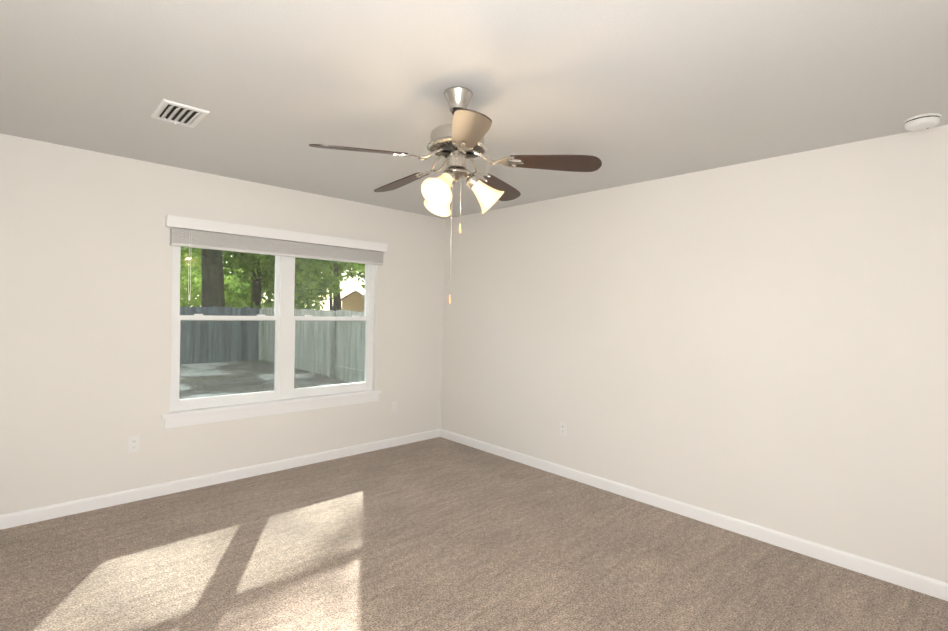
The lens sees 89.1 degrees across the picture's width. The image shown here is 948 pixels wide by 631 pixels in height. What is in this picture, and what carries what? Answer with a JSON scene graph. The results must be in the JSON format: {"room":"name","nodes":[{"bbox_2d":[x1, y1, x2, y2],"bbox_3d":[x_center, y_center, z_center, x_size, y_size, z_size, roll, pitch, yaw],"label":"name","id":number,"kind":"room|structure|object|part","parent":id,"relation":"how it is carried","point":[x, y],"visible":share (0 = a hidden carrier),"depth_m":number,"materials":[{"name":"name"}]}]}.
{"room":"empty bedroom","nodes":[
{"label":"empty bedroom","id":0,"kind":"room"},
{"bbox_2d":[0,133,444,514],"bbox_3d":[-1.832,0.119,4.097,4.230,2.440,0.140,1,1,-44],"label":"wall","id":1,"kind":"structure","parent":0,"point":[86,250],"depth_m":3.42,"materials":[{"name":"paint"}]},
{"bbox_2d":[128,435,139,452],"bbox_3d":[-2.435,0.922,3.449,0.070,0.115,0.008,1,1,-44],"label":"outlet","id":2,"kind":"object","parent":1,"relation":"attached to","point":[133,443],"visible":1,"depth_m":3.45,"materials":[{"name":"white plastic"}]},
{"bbox_2d":[0,429,439,529],"bbox_3d":[-1.807,1.296,4.054,3.950,0.088,0.013,1,1,-44],"label":"baseboard","id":3,"kind":"structure","parent":1,"relation":"attached to","point":[23,517],"depth_m":3.69,"materials":[{"name":"white wood"}]},
{"bbox_2d":[161,390,380,428],"bbox_3d":[-1.638,0.793,4.217,1.880,0.109,0.094,1,1,-44],"label":"window sill","id":4,"kind":"structure","parent":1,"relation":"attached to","point":[173,419],"depth_m":4.05,"materials":[{"name":"white wood"}]},
{"bbox_2d":[170,246,374,411],"bbox_3d":[-1.676,0.031,4.267,1.770,1.420,0.074,1,1,-44],"label":"window","id":5,"kind":"structure","parent":1,"relation":"in","point":[284,318],"depth_m":4.21,"materials":[{"name":"white plastic"}]},
{"bbox_2d":[179,320,364,398],"bbox_3d":[-1.706,0.363,4.294,1.674,0.677,0.002,1,1,-44],"label":"screen","id":6,"kind":"object","parent":5,"relation":"attached to","point":[330,354],"depth_m":4.14,"materials":[{"name":"grey metal"}]},
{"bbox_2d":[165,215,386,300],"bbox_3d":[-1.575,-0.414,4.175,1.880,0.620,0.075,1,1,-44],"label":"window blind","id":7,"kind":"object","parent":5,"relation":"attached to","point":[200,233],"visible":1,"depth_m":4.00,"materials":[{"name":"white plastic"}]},
{"bbox_3d":[-2.130,-0.372,3.613,0.016,0.522,0.015,1,1,-44],"label":"cord","id":8,"kind":"part","parent":7,"relation":"part of","materials":[{"name":"white plastic"}]},
{"bbox_2d":[391,401,396,412],"bbox_3d":[-0.818,0.944,4.978,0.070,0.115,0.017,1,1,-44],"label":"outlet","id":9,"kind":"object","parent":1,"relation":"attached to","point":[394,406],"visible":1,"depth_m":4.97,"materials":[{"name":"white plastic"}]},
{"bbox_2d":[0,437,947,630],"bbox_3d":[-0.093,1.450,2.247,4.230,0.100,5.280,1,1,-44],"label":"floor","id":10,"kind":"structure","parent":0,"point":[438,534],"depth_m":2.69,"materials":[{"name":"carpet"}]},
{"bbox_2d":[0,0,947,218],"bbox_3d":[-0.032,-1.164,2.219,4.230,0.250,5.280,1,1,-44],"label":"ceiling","id":11,"kind":"structure","parent":0,"point":[626,92],"depth_m":2.14,"materials":[{"name":"paint"}]},
{"bbox_2d":[151,99,209,127],"bbox_3d":[-1.575,-1.065,2.579,0.210,0.031,0.310,1,1,-44],"label":"ceiling vent","id":12,"kind":"object","parent":11,"relation":"in","point":[175,113],"visible":0.98,"depth_m":2.56,"materials":[{"name":"white metal"}]},
{"bbox_2d":[309,86,601,303],"bbox_3d":[-0.123,-0.547,2.299,1.261,0.989,1.206,1,1,-44],"label":"fan","id":13,"kind":"object","parent":11,"relation":"hanging from","point":[458,142],"visible":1,"depth_m":2.19,"materials":[{"name":"silver metal"}]},
{"bbox_2d":[904,113,941,130],"bbox_3d":[2.250,-0.964,2.420,0.140,0.046,0.140,1,1,-44],"label":"smoke detector","id":14,"kind":"object","parent":11,"relation":"attached to","point":[922,122],"visible":1,"depth_m":2.38,"materials":[{"name":"white plastic"}]},
{"bbox_2d":[440,125,947,582],"bbox_3d":[1.468,0.202,3.591,0.140,2.440,5.140,1,1,-44],"label":"wall","id":15,"kind":"structure","parent":0,"point":[763,342],"depth_m":3.18,"materials":[{"name":"paint"}]},
{"bbox_2d":[560,422,566,435],"bbox_3d":[0.775,0.990,4.201,0.008,0.115,0.070,1,1,-44],"label":"outlet","id":16,"kind":"object","parent":15,"relation":"attached to","point":[563,430],"visible":1,"depth_m":4.19,"materials":[{"name":"white plastic"}]},
{"bbox_2d":[440,429,947,600],"bbox_3d":[1.336,1.375,3.601,0.013,0.088,5.000,1,1,-44],"label":"baseboard","id":17,"kind":"structure","parent":15,"relation":"attached to","point":[903,578],"depth_m":3.16,"materials":[{"name":"white wood"}]},
{"label":"outside","id":18,"kind":"structure","parent":0,"visible":0},
{"bbox_2d":[179,247,365,399],"bbox_3d":[-84.205,-7.285,93.825,300.000,13.642,256.000,1,1,-44],"label":"yard","id":19,"kind":"structure","parent":18,"point":[244,268],"depth_m":15.35,"materials":[{"name":"green plant"}]}
]}

